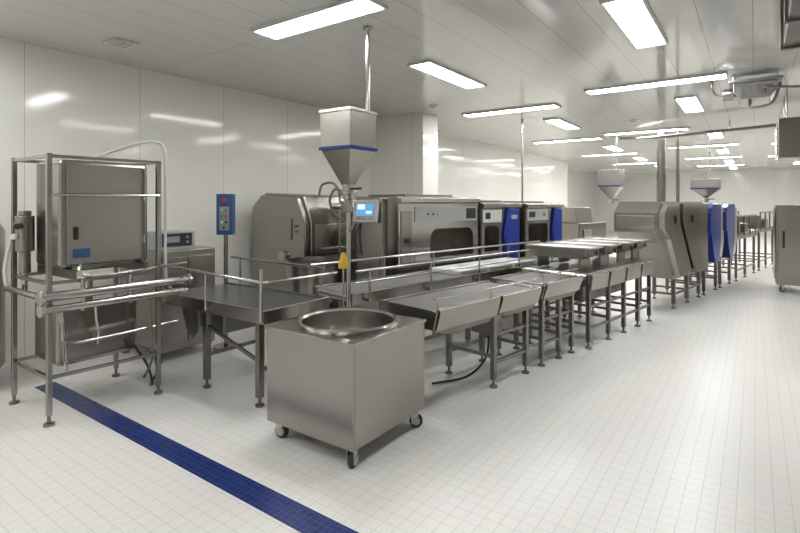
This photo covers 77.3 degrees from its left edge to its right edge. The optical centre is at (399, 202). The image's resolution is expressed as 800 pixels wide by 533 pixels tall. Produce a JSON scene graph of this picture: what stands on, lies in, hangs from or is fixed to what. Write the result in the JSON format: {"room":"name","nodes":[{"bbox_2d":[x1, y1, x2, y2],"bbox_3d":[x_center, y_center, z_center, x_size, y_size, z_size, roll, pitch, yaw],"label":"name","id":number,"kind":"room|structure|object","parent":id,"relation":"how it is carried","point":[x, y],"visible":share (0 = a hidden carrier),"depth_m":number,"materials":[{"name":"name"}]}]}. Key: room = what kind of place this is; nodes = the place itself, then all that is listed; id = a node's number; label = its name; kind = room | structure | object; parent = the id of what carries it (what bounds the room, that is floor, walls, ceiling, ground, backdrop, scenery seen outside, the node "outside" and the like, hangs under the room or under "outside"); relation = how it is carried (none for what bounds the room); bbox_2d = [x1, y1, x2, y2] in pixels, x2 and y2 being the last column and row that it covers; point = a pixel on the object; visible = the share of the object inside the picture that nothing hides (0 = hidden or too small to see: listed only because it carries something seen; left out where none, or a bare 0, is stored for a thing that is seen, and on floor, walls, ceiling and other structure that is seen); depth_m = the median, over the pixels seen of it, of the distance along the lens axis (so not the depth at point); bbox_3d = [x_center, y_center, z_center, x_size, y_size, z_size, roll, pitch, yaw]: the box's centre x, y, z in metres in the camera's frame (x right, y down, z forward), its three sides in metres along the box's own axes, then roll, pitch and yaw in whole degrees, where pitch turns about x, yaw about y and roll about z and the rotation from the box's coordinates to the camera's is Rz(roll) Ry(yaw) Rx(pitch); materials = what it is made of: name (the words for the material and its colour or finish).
{"room":"processing plant","nodes":[
{"label":"processing plant","id":0,"kind":"room"},
{"bbox_2d":[0,38,567,367],"bbox_3d":[-0.164,0.000,10.235,0.200,3.200,22.900,0,0,35],"label":"wall","id":1,"kind":"structure","parent":0,"point":[216,139],"depth_m":6.41,"materials":[{"name":"white paint"}]},
{"bbox_2d":[0,231,799,532],"bbox_3d":[7.205,1.700,11.441,13.900,0.200,33.400,0,0,35],"label":"floor","id":2,"kind":"structure","parent":0,"point":[687,419],"depth_m":3.35,"materials":[{"name":"tile"}]},
{"bbox_2d":[0,223,4,367],"bbox_3d":[-3.732,0.800,4.244,0.616,1.600,0.616,0,0,35],"label":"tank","id":3,"kind":"object","parent":2,"relation":"on","point":[2,230],"visible":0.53,"depth_m":4.33,"materials":[{"name":"metal"}]},
{"bbox_2d":[3,140,192,427],"bbox_3d":[-2.487,0.530,4.165,0.859,2.140,1.156,0,0,35],"label":"frame","id":4,"kind":"object","parent":2,"relation":"on","point":[93,213],"visible":1,"depth_m":3.94,"materials":[{"name":"metal"}]},
{"bbox_2d":[119,230,214,363],"bbox_3d":[-2.501,0.945,5.394,0.775,1.310,0.660,0,0,35],"label":"cabinet","id":5,"kind":"object","parent":2,"relation":"on","point":[181,247],"visible":0.48,"depth_m":5.10,"materials":[{"name":"metal"}]},
{"bbox_2d":[35,382,358,532],"bbox_3d":[-0.559,1.599,2.580,6.300,0.003,0.160,0,0,35],"label":"floor stripe","id":6,"kind":"structure","parent":2,"relation":"on","point":[299,517],"depth_m":2.98,"materials":[{"name":"blue tile"}]},
{"bbox_2d":[213,194,237,349],"bbox_3d":[-1.929,0.750,5.540,0.277,1.700,0.277,0,0,-3],"label":"pedestal","id":7,"kind":"object","parent":2,"relation":"on","point":[225,203],"visible":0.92,"depth_m":5.48,"materials":[{"name":"metal"}]},
{"bbox_2d":[161,256,337,407],"bbox_3d":[-1.379,1.050,4.473,1.572,1.100,0.786,0,0,35],"label":"table","id":8,"kind":"object","parent":2,"relation":"on","point":[228,307],"visible":0.86,"depth_m":4.31,"materials":[{"name":"metal"}]},
{"bbox_2d":[252,193,345,308],"bbox_3d":[-1.382,0.731,6.973,1.172,1.739,0.910,0,0,35],"label":"mixer","id":9,"kind":"object","parent":2,"relation":"on","point":[285,225],"visible":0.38,"depth_m":6.64,"materials":[{"name":"metal"}]},
{"bbox_2d":[285,256,341,317],"bbox_3d":[-0.993,1.130,5.856,0.690,0.940,0.690,0,0,35],"label":"dough bowl","id":10,"kind":"object","parent":2,"relation":"on","point":[305,286],"visible":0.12,"depth_m":5.60,"materials":[{"name":"metal"}]},
{"bbox_2d":[318,182,342,307],"bbox_3d":[-0.886,0.570,6.623,0.390,2.060,0.200,0,0,-13],"label":"stand","id":11,"kind":"object","parent":2,"relation":"on","point":[324,183],"visible":0.35,"depth_m":6.63,"materials":[{"name":"metal"}]},
{"bbox_2d":[338,252,347,306],"bbox_3d":[-0.469,1.005,4.143,0.084,1.190,0.084,0,0,35],"label":"beacon","id":12,"kind":"object","parent":2,"relation":"on","point":[343,263],"visible":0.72,"depth_m":4.12,"materials":[{"name":"metal"}]},
{"bbox_2d":[265,306,425,467],"bbox_3d":[-0.363,1.203,3.502,0.788,0.794,0.806,0,0,35],"label":"cart","id":13,"kind":"object","parent":2,"relation":"on","point":[344,377],"visible":1,"depth_m":3.21,"materials":[{"name":"metal"}]},
{"bbox_2d":[297,308,397,335],"bbox_3d":[-0.364,0.985,3.503,0.700,0.357,0.700,0,0,35],"label":"basin","id":14,"kind":"object","parent":13,"relation":"in","point":[336,321],"depth_m":3.73,"materials":[{"name":"metal"}]},
{"bbox_2d":[318,25,377,306],"bbox_3d":[-0.396,0.002,4.335,0.369,3.196,0.518,0,0,35],"label":"hopper","id":15,"kind":"object","parent":2,"relation":"on","point":[347,134],"visible":0.94,"depth_m":4.20,"materials":[{"name":"metal"}]},
{"bbox_2d":[344,196,358,305],"bbox_3d":[-0.691,0.741,7.905,1.220,1.719,1.250,0,0,35],"label":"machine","id":16,"kind":"object","parent":2,"relation":"on","point":[354,196],"visible":0.02,"depth_m":7.22,"materials":[{"name":"metal"}]},
{"bbox_2d":[352,198,387,309],"bbox_3d":[-0.351,0.770,5.773,0.330,1.660,0.317,0,0,21],"label":"tall cabinet","id":17,"kind":"object","parent":2,"relation":"on","point":[371,214],"visible":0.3,"depth_m":5.73,"materials":[{"name":"metal"}]},
{"bbox_2d":[351,194,480,307],"bbox_3d":[0.203,0.745,6.794,1.560,1.710,1.050,0,0,-45],"label":"oven","id":18,"kind":"object","parent":2,"relation":"on","point":[417,223],"visible":0.49,"depth_m":6.36,"materials":[{"name":"metal"}]},
{"bbox_2d":[430,228,470,257],"bbox_3d":[0.388,0.540,6.654,0.639,0.520,1.380,0,0,35],"label":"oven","id":19,"kind":"object","parent":18,"relation":"in","point":[440,238],"depth_m":7.07,"materials":[{"name":"glass"}]},
{"bbox_2d":[310,240,567,342],"bbox_3d":[0.905,1.094,6.110,4.300,1.012,0.714,0,0,-45],"label":"conveyor","id":20,"kind":"object","parent":2,"relation":"on","point":[369,290],"visible":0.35,"depth_m":5.14,"materials":[{"name":"metal"}]},
{"bbox_2d":[429,264,486,275],"bbox_3d":[0.688,0.785,5.903,0.500,0.045,0.480,0,0,-45],"label":"tray","id":21,"kind":"object","parent":20,"relation":"on","point":[470,270],"visible":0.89,"depth_m":5.88,"materials":[{"name":"white plastic"}]},
{"bbox_2d":[460,261,512,270],"bbox_3d":[1.080,0.785,6.289,0.500,0.045,0.480,0,0,-45],"label":"tray","id":22,"kind":"object","parent":20,"relation":"on","point":[498,265],"visible":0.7,"depth_m":6.32,"materials":[{"name":"white plastic"}]},
{"bbox_2d":[485,257,535,266],"bbox_3d":[1.472,0.785,6.675,0.500,0.045,0.480,0,0,-45],"label":"tray","id":23,"kind":"object","parent":20,"relation":"on","point":[525,261],"visible":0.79,"depth_m":6.75,"materials":[{"name":"white plastic"}]},
{"bbox_2d":[380,278,541,388],"bbox_3d":[0.591,1.159,4.430,1.506,0.883,0.640,0,0,-45],"label":"conveyor","id":24,"kind":"object","parent":2,"relation":"on","point":[480,306],"visible":1,"depth_m":4.33,"materials":[{"name":"metal"}]},
{"bbox_2d":[478,200,521,281],"bbox_3d":[1.165,0.780,7.740,0.980,1.640,1.054,0,0,-45],"label":"oven","id":25,"kind":"object","parent":2,"relation":"on","point":[498,221],"visible":0.26,"depth_m":7.43,"materials":[{"name":"metal"}]},
{"bbox_2d":[485,226,497,251],"bbox_3d":[1.338,0.540,7.579,0.546,0.520,0.860,0,0,35],"label":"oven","id":26,"kind":"object","parent":25,"relation":"in","point":[491,232],"depth_m":7.93,"materials":[{"name":"glass"}]},
{"bbox_2d":[501,201,562,256],"bbox_3d":[2.051,0.785,8.616,1.150,1.630,1.050,0,0,-45],"label":"oven","id":27,"kind":"object","parent":2,"relation":"on","point":[538,220],"visible":0.3,"depth_m":8.35,"materials":[{"name":"metal"}]},
{"bbox_2d":[529,223,539,243],"bbox_3d":[2.228,0.540,8.460,0.573,0.520,1.011,0,0,35],"label":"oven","id":28,"kind":"object","parent":27,"relation":"in","point":[534,228],"depth_m":8.89,"materials":[{"name":"glass"}]},
{"bbox_2d":[491,268,582,366],"bbox_3d":[1.453,1.149,5.280,0.786,0.903,0.640,0,0,-45],"label":"conveyor","id":29,"kind":"object","parent":2,"relation":"on","point":[554,287],"visible":0.8,"depth_m":5.13,"materials":[{"name":"metal"}]},
{"bbox_2d":[561,207,605,240],"bbox_3d":[4.130,0.850,11.671,1.400,1.500,0.820,0,0,-45],"label":"machine","id":30,"kind":"object","parent":2,"relation":"on","point":[577,222],"visible":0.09,"depth_m":11.26,"materials":[{"name":"metal"}]},
{"bbox_2d":[520,256,654,348],"bbox_3d":[2.463,1.180,6.410,2.000,0.840,0.890,0,0,-45],"label":"conveyor","id":31,"kind":"object","parent":2,"relation":"on","point":[598,281],"visible":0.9,"depth_m":6.07,"materials":[{"name":"metal"}]},
{"bbox_2d":[525,242,603,269],"bbox_3d":[1.926,0.628,5.901,0.380,0.260,0.800,0,0,-45],"label":"tray","id":32,"kind":"object","parent":31,"relation":"on","point":[543,251],"visible":1,"depth_m":5.77,"materials":[{"name":"metal"}]},
{"bbox_2d":[547,240,621,265],"bbox_3d":[2.296,0.628,6.266,0.380,0.260,0.800,0,0,-45],"label":"tray","id":33,"kind":"object","parent":31,"relation":"on","point":[609,248],"visible":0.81,"depth_m":6.12,"materials":[{"name":"metal"}]},
{"bbox_2d":[566,238,637,262],"bbox_3d":[2.667,0.628,6.632,0.380,0.260,0.800,0,0,-45],"label":"tray","id":34,"kind":"object","parent":31,"relation":"on","point":[626,245],"visible":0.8,"depth_m":6.45,"materials":[{"name":"metal"}]},
{"bbox_2d":[582,237,650,259],"bbox_3d":[3.009,0.628,6.969,0.380,0.260,0.800,0,0,-45],"label":"tray","id":35,"kind":"object","parent":31,"relation":"on","point":[641,243],"visible":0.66,"depth_m":6.79,"materials":[{"name":"metal"}]},
{"bbox_2d":[614,202,707,308],"bbox_3d":[4.206,0.790,7.905,2.260,1.620,0.730,0,0,-45],"label":"machine","id":36,"kind":"object","parent":2,"relation":"on","point":[677,232],"visible":0.9,"depth_m":7.41,"materials":[{"name":"metal"}]},
{"bbox_2d":[614,202,702,278],"bbox_3d":[4.164,0.560,7.962,2.240,1.160,0.590,0,0,-45],"label":"hood","id":37,"kind":"object","parent":36,"relation":"attached to","point":[632,220],"depth_m":7.26,"materials":[{"name":"metal"}]},
{"bbox_2d":[675,131,679,201],"bbox_3d":[6.083,0.002,10.950,0.111,3.197,0.111,0,0,35],"label":"pipe","id":38,"kind":"object","parent":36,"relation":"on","point":[677,132],"visible":0.38,"depth_m":10.93,"materials":[{"name":"metal"}]},
{"bbox_2d":[654,131,667,201],"bbox_3d":[5.793,0.002,11.094,0.284,3.197,0.284,0,0,35],"label":"duct pipe","id":39,"kind":"object","parent":2,"relation":"on","point":[661,142],"visible":0.42,"depth_m":11.02,"materials":[{"name":"metal"}]},
{"bbox_2d":[670,203,723,294],"bbox_3d":[5.389,0.800,9.092,1.030,1.600,0.700,0,0,-45],"label":"machine","id":40,"kind":"object","parent":2,"relation":"on","point":[715,211],"visible":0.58,"depth_m":8.74,"materials":[{"name":"metal"}]},
{"bbox_2d":[689,203,736,287],"bbox_3d":[6.126,0.800,9.819,0.980,1.600,0.700,0,0,-45],"label":"machine","id":41,"kind":"object","parent":2,"relation":"on","point":[730,211],"visible":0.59,"depth_m":9.45,"materials":[{"name":"metal"}]},
{"bbox_2d":[695,214,757,280],"bbox_3d":[7.235,0.930,11.088,2.100,1.340,0.810,0,0,-45],"label":"conveyor","id":42,"kind":"object","parent":2,"relation":"on","point":[743,233],"visible":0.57,"depth_m":10.80,"materials":[{"name":"metal"}]},
{"bbox_2d":[722,211,772,270],"bbox_3d":[8.837,0.905,12.668,2.100,1.390,0.810,0,0,-45],"label":"conveyor","id":43,"kind":"object","parent":2,"relation":"on","point":[762,223],"visible":0.56,"depth_m":12.33,"materials":[{"name":"metal"}]},
{"bbox_2d":[772,205,799,291],"bbox_3d":[7.450,0.820,9.109,1.040,1.560,1.160,0,0,35],"label":"cabinet","id":44,"kind":"object","parent":2,"relation":"on","point":[786,218],"visible":1,"depth_m":8.86,"materials":[{"name":"metal"}]},
{"bbox_2d":[0,0,799,174],"bbox_3d":[7.205,-1.700,11.441,13.900,0.200,33.400,0,0,35],"label":"ceiling","id":45,"kind":"structure","parent":0,"point":[526,52],"depth_m":5.61,"materials":[{"name":"white paint"}]},
{"bbox_2d":[102,37,138,48],"bbox_3d":[-2.780,-1.585,4.979,0.240,0.030,0.240,0,0,35],"label":"ceiling vent","id":46,"kind":"object","parent":45,"relation":"in","point":[116,42],"visible":1,"depth_m":4.95,"materials":[{"name":"white plastic"}]},
{"bbox_2d":[251,0,387,40],"bbox_3d":[-0.733,-1.585,4.322,1.350,0.030,0.310,0,0,35],"label":"recessed light","id":47,"kind":"object","parent":45,"relation":"in","point":[340,11],"visible":1,"depth_m":4.28,"materials":[{"name":"white plastic"}]},
{"bbox_2d":[429,104,437,108],"bbox_3d":[0.547,-1.570,8.197,0.150,0.060,0.150,0,0,35],"label":"ceiling sensor","id":48,"kind":"object","parent":45,"relation":"attached to","point":[433,106],"visible":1,"depth_m":8.16,"materials":[{"name":"white plastic"}]},
{"bbox_2d":[407,59,486,88],"bbox_3d":[0.628,-1.585,6.238,0.310,0.030,1.450,0,0,35],"label":"recessed light","id":49,"kind":"object","parent":45,"relation":"in","point":[430,67],"visible":1,"depth_m":6.13,"materials":[{"name":"white plastic"}]},
{"bbox_2d":[461,103,560,117],"bbox_3d":[1.877,-1.585,8.602,1.700,0.030,0.310,0,0,35],"label":"recessed light","id":50,"kind":"object","parent":45,"relation":"in","point":[550,105],"visible":1,"depth_m":8.53,"materials":[{"name":"white plastic"}]},
{"bbox_2d":[520,119,523,200],"bbox_3d":[2.329,0.002,9.532,0.063,3.197,0.063,0,0,35],"label":"pipe","id":51,"kind":"object","parent":45,"relation":"attached to","point":[521,120],"visible":0.52,"depth_m":9.52,"materials":[{"name":"metal"}]},
{"bbox_2d":[543,118,580,129],"bbox_3d":[3.280,-1.585,10.059,0.310,0.030,1.450,0,0,35],"label":"recessed light","id":52,"kind":"object","parent":45,"relation":"in","point":[559,122],"visible":1,"depth_m":9.93,"materials":[{"name":"white plastic"}]},
{"bbox_2d":[547,120,576,128],"bbox_3d":[3.280,-1.588,10.059,0.260,0.020,1.400,0,0,35],"label":"diffuser","id":53,"kind":"object","parent":52,"relation":"attached to","point":[564,124],"depth_m":10.05,"materials":[{"name":"white plastic"}]},
{"bbox_2d":[532,137,602,143],"bbox_3d":[4.231,-1.585,12.694,1.700,0.030,0.310,0,0,35],"label":"recessed light","id":54,"kind":"object","parent":45,"relation":"in","point":[590,138],"visible":1,"depth_m":12.63,"materials":[{"name":"white plastic"}]},
{"bbox_2d":[581,152,637,156],"bbox_3d":[6.837,-1.585,16.363,1.700,0.030,0.310,0,0,35],"label":"recessed light","id":55,"kind":"object","parent":45,"relation":"in","point":[630,152],"visible":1,"depth_m":16.27,"materials":[{"name":"white plastic"}]},
{"bbox_2d":[597,135,624,203],"bbox_3d":[4.895,-0.788,11.556,0.504,1.616,0.616,0,0,35],"label":"hopper","id":56,"kind":"object","parent":45,"relation":"hanging from","point":[611,182],"visible":0.98,"depth_m":11.37,"materials":[{"name":"metal"}]},
{"bbox_2d":[602,145,623,150],"bbox_3d":[6.185,-1.585,14.496,0.310,0.030,1.450,0,0,35],"label":"recessed light","id":57,"kind":"object","parent":45,"relation":"in","point":[610,147],"visible":1,"depth_m":14.41,"materials":[{"name":"white plastic"}]},
{"bbox_2d":[605,146,620,150],"bbox_3d":[6.185,-1.588,14.496,0.260,0.020,1.400,0,0,35],"label":"diffuser","id":58,"kind":"object","parent":57,"relation":"attached to","point":[613,148],"depth_m":14.47,"materials":[{"name":"white plastic"}]},
{"bbox_2d":[599,0,668,49],"bbox_3d":[2.115,-1.585,4.447,0.310,0.030,1.450,0,0,35],"label":"recessed light","id":59,"kind":"object","parent":45,"relation":"in","point":[636,20],"visible":1,"depth_m":4.35,"materials":[{"name":"white plastic"}]},
{"bbox_2d":[612,162,656,164],"bbox_3d":[9.442,-1.585,20.032,1.700,0.030,0.310,0,0,35],"label":"recessed light","id":60,"kind":"object","parent":45,"relation":"in","point":[642,162],"visible":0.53,"depth_m":19.99,"materials":[{"name":"white plastic"}]},
{"bbox_2d":[632,157,647,160],"bbox_3d":[8.617,-1.585,17.920,0.310,0.030,1.450,0,0,35],"label":"recessed light","id":61,"kind":"object","parent":45,"relation":"in","point":[636,158],"visible":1,"depth_m":17.74,"materials":[{"name":"white plastic"}]},
{"bbox_2d":[603,127,688,135],"bbox_3d":[5.433,-1.585,11.105,1.700,0.030,0.310,0,0,35],"label":"recessed light","id":62,"kind":"object","parent":45,"relation":"in","point":[678,128],"visible":1,"depth_m":11.04,"materials":[{"name":"white plastic"}]},
{"bbox_2d":[584,71,728,94],"bbox_3d":[3.371,-1.585,6.682,1.700,0.030,0.310,0,0,35],"label":"recessed light","id":63,"kind":"object","parent":45,"relation":"in","point":[719,75],"visible":1,"depth_m":6.60,"materials":[{"name":"white plastic"}]},
{"bbox_2d":[674,95,704,112],"bbox_3d":[4.692,-1.585,8.075,0.310,0.030,1.450,0,0,35],"label":"recessed light","id":64,"kind":"object","parent":45,"relation":"in","point":[688,104],"visible":1,"depth_m":7.94,"materials":[{"name":"white plastic"}]},
{"bbox_2d":[620,120,776,139],"bbox_3d":[6.225,-1.474,9.680,0.205,0.248,4.812,0,0,-26],"label":"conduit","id":65,"kind":"object","parent":45,"relation":"hanging from","point":[768,125],"visible":0.91,"depth_m":9.97,"materials":[{"name":"metal"}]},
{"bbox_2d":[667,143,738,148],"bbox_3d":[8.401,-1.585,13.903,1.700,0.030,0.310,0,0,35],"label":"recessed light","id":66,"kind":"object","parent":45,"relation":"in","point":[726,144],"visible":1,"depth_m":13.81,"materials":[{"name":"white plastic"}]},
{"bbox_2d":[690,136,721,202],"bbox_3d":[7.047,-0.798,11.512,0.584,1.596,0.716,0,0,35],"label":"hopper","id":67,"kind":"object","parent":45,"relation":"hanging from","point":[705,188],"visible":0.93,"depth_m":11.30,"materials":[{"name":"metal"}]},
{"bbox_2d":[685,156,742,159],"bbox_3d":[10.949,-1.585,17.491,1.700,0.030,0.310,0,0,35],"label":"recessed light","id":68,"kind":"object","parent":45,"relation":"in","point":[722,156],"visible":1,"depth_m":17.35,"materials":[{"name":"white plastic"}]},
{"bbox_2d":[705,129,724,138],"bbox_3d":[7.263,-1.585,11.523,0.310,0.030,1.450,0,0,35],"label":"recessed light","id":69,"kind":"object","parent":45,"relation":"in","point":[713,135],"visible":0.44,"depth_m":11.66,"materials":[{"name":"white plastic"}]},
{"bbox_2d":[708,133,722,137],"bbox_3d":[7.263,-1.588,11.523,0.260,0.020,1.400,0,0,35],"label":"diffuser","id":70,"kind":"object","parent":69,"relation":"attached to","point":[714,135],"depth_m":11.69,"materials":[{"name":"white plastic"}]},
{"bbox_2d":[697,164,744,166],"bbox_3d":[13.496,-1.585,21.078,1.700,0.030,0.310,0,0,35],"label":"recessed light","id":71,"kind":"object","parent":45,"relation":"in","point":[728,164],"visible":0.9,"depth_m":21.04,"materials":[{"name":"white plastic"}]},
{"bbox_2d":[716,148,729,153],"bbox_3d":[9.886,-1.585,15.302,0.310,0.030,1.450,0,0,35],"label":"recessed light","id":72,"kind":"object","parent":45,"relation":"in","point":[725,150],"visible":1,"depth_m":15.29,"materials":[{"name":"white plastic"}]},
{"bbox_2d":[717,149,728,152],"bbox_3d":[9.886,-1.588,15.302,0.260,0.020,1.400,0,0,35],"label":"diffuser","id":73,"kind":"object","parent":72,"relation":"attached to","point":[718,150],"depth_m":15.14,"materials":[{"name":"white plastic"}]},
{"bbox_2d":[724,159,734,162],"bbox_3d":[12.549,-1.585,19.053,0.310,0.030,1.450,0,0,35],"label":"recessed light","id":74,"kind":"object","parent":45,"relation":"in","point":[732,160],"visible":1,"depth_m":19.02,"materials":[{"name":"white plastic"}]},
{"bbox_2d":[710,69,799,108],"bbox_3d":[4.505,-1.393,6.227,1.094,0.424,0.829,0,0,35],"label":"cooler","id":75,"kind":"object","parent":45,"relation":"attached to","point":[752,93],"visible":0.99,"depth_m":6.11,"materials":[{"name":"metal"}]},
{"bbox_2d":[775,88,799,161],"bbox_3d":[5.872,-1.110,7.053,0.912,0.980,0.900,0,0,35],"label":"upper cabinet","id":76,"kind":"object","parent":45,"relation":"hanging from","point":[787,130],"visible":1,"depth_m":6.89,"materials":[{"name":"metal"}]},
{"bbox_2d":[780,0,799,50],"bbox_3d":[2.864,-1.400,3.118,0.740,0.400,1.600,0,0,35],"label":"duct","id":77,"kind":"object","parent":45,"relation":"attached to","point":[789,9],"visible":1,"depth_m":3.58,"materials":[{"name":"metal"}]},
{"bbox_2d":[370,112,437,194],"bbox_3d":[0.059,0.000,9.341,1.200,3.200,0.500,0,0,35],"label":"wall pillar","id":78,"kind":"structure","parent":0,"point":[405,161],"depth_m":9.05,"materials":[{"name":"white paint"}]},
{"bbox_2d":[568,171,594,221],"bbox_3d":[8.192,0.000,24.661,0.200,3.200,10.700,0,0,35],"label":"wall","id":79,"kind":"structure","parent":0,"point":[581,186],"depth_m":26.50,"materials":[{"name":"white paint"}]},
{"bbox_2d":[595,169,799,235],"bbox_3d":[16.816,0.000,24.976,13.500,3.200,0.200,0,0,35],"label":"wall","id":80,"kind":"structure","parent":0,"point":[752,192],"depth_m":25.11,"materials":[{"name":"white paint"}]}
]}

